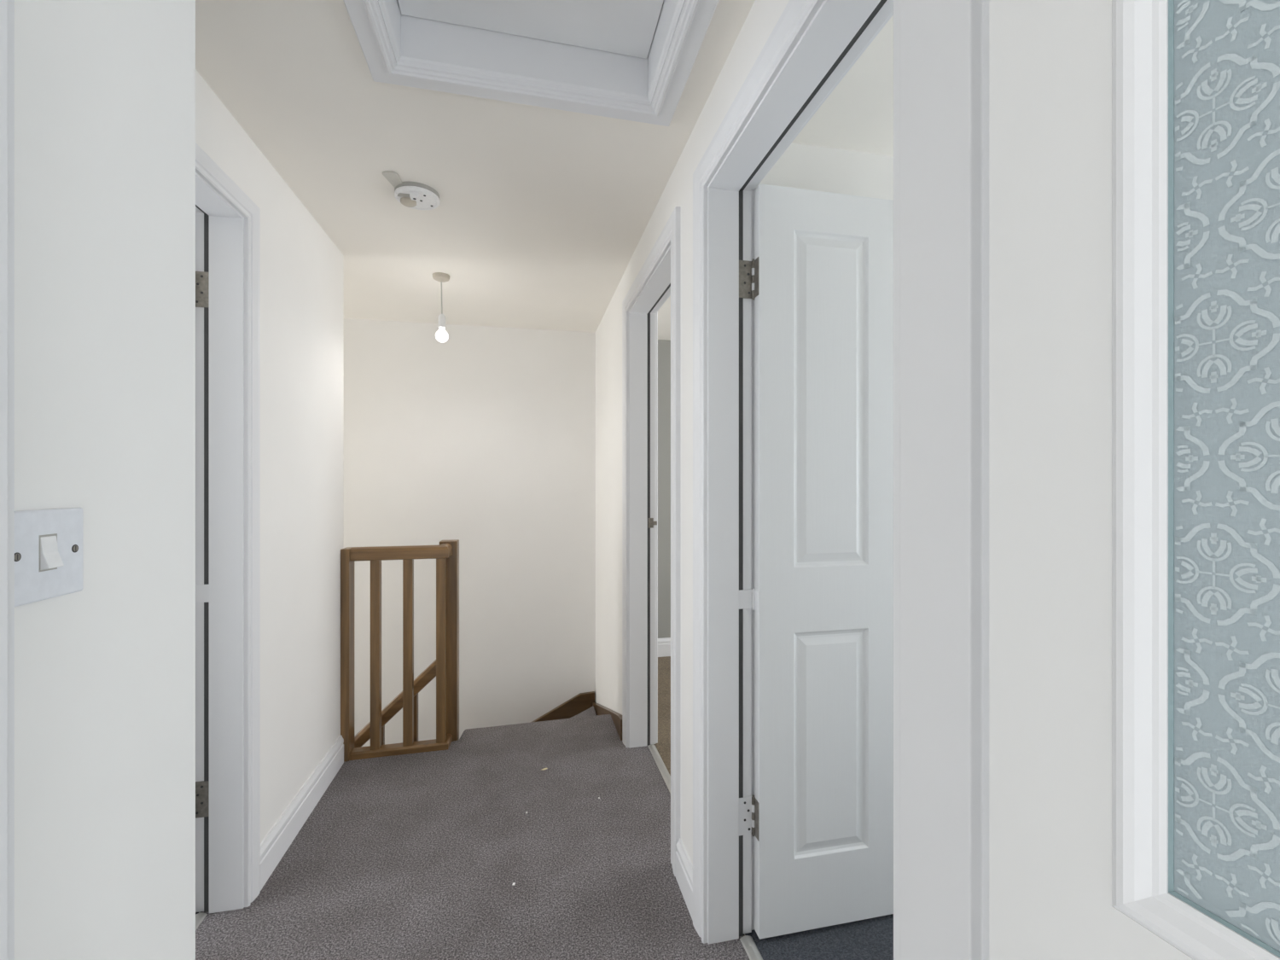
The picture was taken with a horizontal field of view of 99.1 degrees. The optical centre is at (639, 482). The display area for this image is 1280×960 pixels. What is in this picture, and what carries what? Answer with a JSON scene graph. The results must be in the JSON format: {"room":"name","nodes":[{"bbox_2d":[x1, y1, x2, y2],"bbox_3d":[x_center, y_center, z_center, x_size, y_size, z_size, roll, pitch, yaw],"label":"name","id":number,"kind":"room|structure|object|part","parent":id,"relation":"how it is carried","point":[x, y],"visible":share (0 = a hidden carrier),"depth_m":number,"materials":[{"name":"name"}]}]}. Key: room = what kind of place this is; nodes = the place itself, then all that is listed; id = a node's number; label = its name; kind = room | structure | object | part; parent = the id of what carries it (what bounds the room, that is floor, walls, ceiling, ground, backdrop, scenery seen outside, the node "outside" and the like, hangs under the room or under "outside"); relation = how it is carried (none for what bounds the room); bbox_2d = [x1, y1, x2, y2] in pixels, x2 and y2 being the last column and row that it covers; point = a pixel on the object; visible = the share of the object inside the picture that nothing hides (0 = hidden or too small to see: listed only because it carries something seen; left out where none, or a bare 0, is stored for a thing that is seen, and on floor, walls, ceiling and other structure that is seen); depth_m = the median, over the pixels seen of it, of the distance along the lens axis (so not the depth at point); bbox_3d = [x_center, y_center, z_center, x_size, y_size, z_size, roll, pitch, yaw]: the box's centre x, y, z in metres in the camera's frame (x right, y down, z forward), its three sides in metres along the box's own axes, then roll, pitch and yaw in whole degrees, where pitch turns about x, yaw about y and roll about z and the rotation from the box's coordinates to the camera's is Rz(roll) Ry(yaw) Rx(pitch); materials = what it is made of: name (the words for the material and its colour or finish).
{"room":"upstairs landing","nodes":[
{"label":"upstairs landing","id":0,"kind":"room"},
{"bbox_2d":[195,69,343,913],"bbox_3d":[-1.187,0.165,1.528,0.128,2.410,1.754,0,0,-12],"label":"wall","id":1,"kind":"structure","parent":0,"point":[302,269],"depth_m":1.89,"materials":[{"name":"paint"}]},
{"bbox_2d":[195,271,209,818],"bbox_3d":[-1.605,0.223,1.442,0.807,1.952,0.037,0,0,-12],"label":"hinges","id":2,"kind":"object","parent":1,"relation":"in","point":[201,277],"depth_m":1.53,"materials":[{"name":"silver metal"}]},
{"bbox_2d":[195,142,260,913],"bbox_3d":[-1.113,0.186,1.172,0.164,2.047,0.923,0,0,-12],"label":"door frame","id":3,"kind":"structure","parent":1,"relation":"attached to","point":[228,221],"depth_m":1.54,"materials":[{"name":"white wood"}]},
{"bbox_2d":[260,735,343,890],"bbox_3d":[-1.208,1.151,1.985,0.016,0.118,0.758,0,0,-12],"label":"baseboard","id":4,"kind":"structure","parent":1,"relation":"attached to","point":[276,842],"depth_m":1.88,"materials":[{"name":"white wood"}]},
{"bbox_2d":[14,0,893,959],"bbox_3d":[0.621,0.165,1.190,4.900,2.410,1.103,0,0,-12],"label":"wall","id":5,"kind":"structure","parent":0,"point":[105,90],"depth_m":0.60,"materials":[{"name":"paint"}]},
{"bbox_2d":[14,507,83,606],"bbox_3d":[-0.552,0.068,0.508,0.015,0.084,0.088,0,0,-12],"label":"light switch","id":6,"kind":"object","parent":5,"relation":"attached to","point":[49,544],"visible":0.88,"depth_m":0.51,"materials":[{"name":"plastic"}]},
{"bbox_2d":[343,318,595,746],"bbox_3d":[-2.703,1.485,3.176,5.200,5.050,0.120,0,0,-12],"label":"wall","id":7,"kind":"structure","parent":0,"point":[483,438],"depth_m":3.47,"materials":[{"name":"paint"}]},
{"bbox_2d":[530,691,596,722],"bbox_3d":[-1.265,2.346,2.992,2.140,1.927,0.824,0,0,-12],"label":"baseboard","id":8,"kind":"structure","parent":7,"relation":"attached to","point":[580,705],"depth_m":3.55,"materials":[{"name":"brown wood"}]},
{"bbox_2d":[354,659,436,747],"bbox_3d":[-1.609,2.031,2.454,1.349,2.412,0.056,0,0,-12],"label":"balustrade","id":9,"kind":"object","parent":8,"relation":"on","point":[428,674],"visible":0.07,"depth_m":2.54,"materials":[{"name":"brown wood"}]},
{"bbox_2d":[195,0,893,340],"bbox_3d":[-0.828,-1.058,0.543,7.800,0.137,6.200,0,0,-12],"label":"ceiling","id":10,"kind":"structure","parent":0,"point":[541,215],"depth_m":1.69,"materials":[{"name":"paint"}]},
{"bbox_2d":[382,171,439,209],"bbox_3d":[-0.773,-0.980,1.864,0.161,0.043,0.197,0,0,-12],"label":"smoke detector","id":11,"kind":"object","parent":10,"relation":"attached to","point":[412,194],"visible":1,"depth_m":1.85,"materials":[{"name":"white plastic"}]},
{"bbox_2d":[432,272,449,342],"bbox_3d":[-0.958,-0.835,2.632,0.080,0.322,0.080,0,0,-12],"label":"pendant light","id":12,"kind":"object","parent":10,"relation":"hanging from","point":[441,334],"visible":1,"depth_m":2.62,"materials":[{"name":"beige plastic"}]},
{"bbox_3d":[-0.956,-0.882,2.632,0.009,0.168,0.006,0,0,-12],"label":"cord","id":13,"kind":"part","parent":12,"relation":"part of","materials":[{"name":"white plastic"}]},
{"bbox_3d":[-0.955,-0.709,2.633,0.060,0.070,0.060,0,0,-12],"label":"bulb","id":14,"kind":"part","parent":12,"relation":"part of","materials":[{"name":"white glass"}]},
{"bbox_2d":[343,0,719,126],"bbox_3d":[-0.205,-1.067,1.034,0.759,0.174,0.837,0,0,-12],"label":"hatch","id":15,"kind":"object","parent":10,"relation":"attached to","point":[627,60],"visible":1,"depth_m":1.32,"materials":[{"name":"paint"}]},
{"bbox_3d":[-0.205,-1.111,1.033,0.596,0.016,0.672,0,0,-12],"label":"panel","id":16,"kind":"part","parent":15,"relation":"part of","materials":[{"name":"paint"}]},
{"bbox_2d":[195,656,893,959],"bbox_3d":[0.690,1.290,2.319,4.105,0.160,3.340,0,0,-12],"label":"floor","id":17,"kind":"structure","parent":0,"point":[418,856],"depth_m":1.71,"materials":[{"name":"grey carpet"}]},
{"bbox_2d":[195,912,207,930],"bbox_3d":[-1.153,1.206,1.163,0.034,0.009,0.741,0,0,-12],"label":"threshold strip","id":18,"kind":"object","parent":17,"relation":"on","point":[200,916],"visible":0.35,"depth_m":1.51,"materials":[{"name":"metal"}]},
{"bbox_2d":[340,539,459,761],"bbox_3d":[-1.085,0.969,2.503,0.478,1.382,0.177,0,0,-15],"label":"balustrade","id":19,"kind":"object","parent":17,"relation":"on","point":[446,554],"visible":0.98,"depth_m":2.44,"materials":[{"name":"brown wood"}]},
{"bbox_3d":[-1.284,0.749,2.399,0.034,0.918,0.080,0,0,-12],"label":"newel post","id":20,"kind":"part","parent":19,"relation":"part of","materials":[{"name":"brown wood"}]},
{"bbox_3d":[-1.072,0.317,2.472,0.413,0.059,0.098,0,0,-14],"label":"handrail","id":21,"kind":"part","parent":19,"relation":"part of","materials":[{"name":"brown wood"}]},
{"bbox_3d":[-1.072,1.196,2.472,0.413,0.033,0.098,0,0,-14],"label":"rail","id":22,"kind":"part","parent":19,"relation":"part of","materials":[{"name":"brown wood"}]},
{"bbox_3d":[-0.908,0.969,2.600,0.080,1.382,0.080,0,0,-12],"label":"newel post","id":23,"kind":"part","parent":19,"relation":"part of","materials":[{"name":"brown wood"}]},
{"bbox_2d":[647,744,670,793],"bbox_3d":[0.132,1.206,2.139,0.034,0.009,0.748,0,0,-12],"label":"threshold strip","id":24,"kind":"object","parent":17,"relation":"on","point":[663,770],"visible":0.47,"depth_m":2.32,"materials":[{"name":"metal"}]},
{"bbox_2d":[739,935,762,959],"bbox_3d":[0.359,1.206,1.086,0.034,0.009,0.744,0,0,-12],"label":"threshold strip","id":25,"kind":"object","parent":17,"relation":"on","point":[747,942],"visible":1,"depth_m":1.41,"materials":[{"name":"metal"}]},
{"bbox_2d":[657,339,670,638],"bbox_3d":[1.361,0.165,3.035,2.700,2.410,2.190,0,0,-12],"label":"wall","id":26,"kind":"structure","parent":0,"point":[664,346],"depth_m":3.80,"materials":[{"name":"beige paint"}]},
{"bbox_2d":[657,637,670,657],"bbox_3d":[0.622,1.147,3.890,1.600,0.125,0.016,0,0,-12],"label":"baseboard","id":27,"kind":"structure","parent":26,"relation":"attached to","point":[664,644],"depth_m":3.79,"materials":[{"name":"white wood"}]},
{"bbox_2d":[595,0,789,935],"bbox_3d":[0.095,1.485,2.117,0.128,5.050,3.135,0,0,-12],"label":"wall","id":28,"kind":"structure","parent":0,"point":[763,16],"depth_m":1.68,"materials":[{"name":"paint"}]},
{"bbox_2d":[592,702,622,740],"bbox_3d":[-0.190,1.471,3.071,0.024,0.718,1.048,0,0,-12],"label":"baseboard","id":29,"kind":"structure","parent":28,"relation":"attached to","point":[600,709],"depth_m":2.77,"materials":[{"name":"brown wood"}]},
{"bbox_2d":[622,206,680,876],"bbox_3d":[0.092,0.175,2.131,0.171,2.070,0.930,0,0,-12],"label":"door frame","id":30,"kind":"structure","parent":28,"relation":"attached to","point":[658,279],"depth_m":2.49,"materials":[{"name":"paint"}]},
{"bbox_3d":[0.163,0.175,2.146,0.018,2.070,0.930,0,0,-12],"label":"architrave","id":31,"kind":"part","parent":30,"relation":"part of","materials":[{"name":"white wood"}]},
{"bbox_2d":[675,837,692,920],"bbox_3d":[0.135,1.151,1.588,0.017,0.118,0.174,0,0,-12],"label":"baseboard","id":32,"kind":"structure","parent":28,"relation":"attached to","point":[683,864],"depth_m":1.59,"materials":[{"name":"white wood"}]},
{"bbox_3d":[0.698,0.165,0.573,4.800,2.410,0.135,0,0,-12],"label":"wall","id":33,"kind":"structure","parent":0,"visible":0},
{"bbox_2d":[0,0,989,959],"bbox_3d":[-0.098,0.175,0.901,1.060,2.070,1.101,0,0,-12],"label":"door frame","id":34,"kind":"structure","parent":33,"relation":"attached to","point":[941,47],"depth_m":0.53,"materials":[{"name":"white wood"}]},
{"bbox_3d":[0.248,0.180,1.062,0.018,2.060,0.906,0,0,-12],"label":"architrave","id":35,"kind":"part","parent":34,"relation":"part of","materials":[{"name":"white wood"}]},
{"bbox_3d":[0.391,0.175,1.093,0.018,2.070,0.926,0,0,-12],"label":"architrave","id":36,"kind":"part","parent":34,"relation":"part of","materials":[{"name":"white wood"}]},
{"bbox_2d":[738,183,893,939],"bbox_3d":[0.659,0.208,1.525,0.807,1.981,0.041,0,0,-12],"label":"door","id":37,"kind":"structure","parent":33,"relation":"in","point":[818,279],"depth_m":1.47,"materials":[{"name":"white paint"}]},
{"bbox_2d":[989,0,1279,959],"bbox_3d":[0.391,0.220,0.089,0.041,1.960,0.700,0,0,-18],"label":"door","id":38,"kind":"structure","parent":33,"relation":"in","point":[1134,145],"depth_m":0.33,"materials":[{"name":"white paint"}]},
{"bbox_3d":[0.383,-0.206,0.089,0.004,0.908,0.500,0,0,-18],"label":"glass pane","id":39,"kind":"part","parent":38,"relation":"part of","materials":[{"name":"glass"}]}
]}

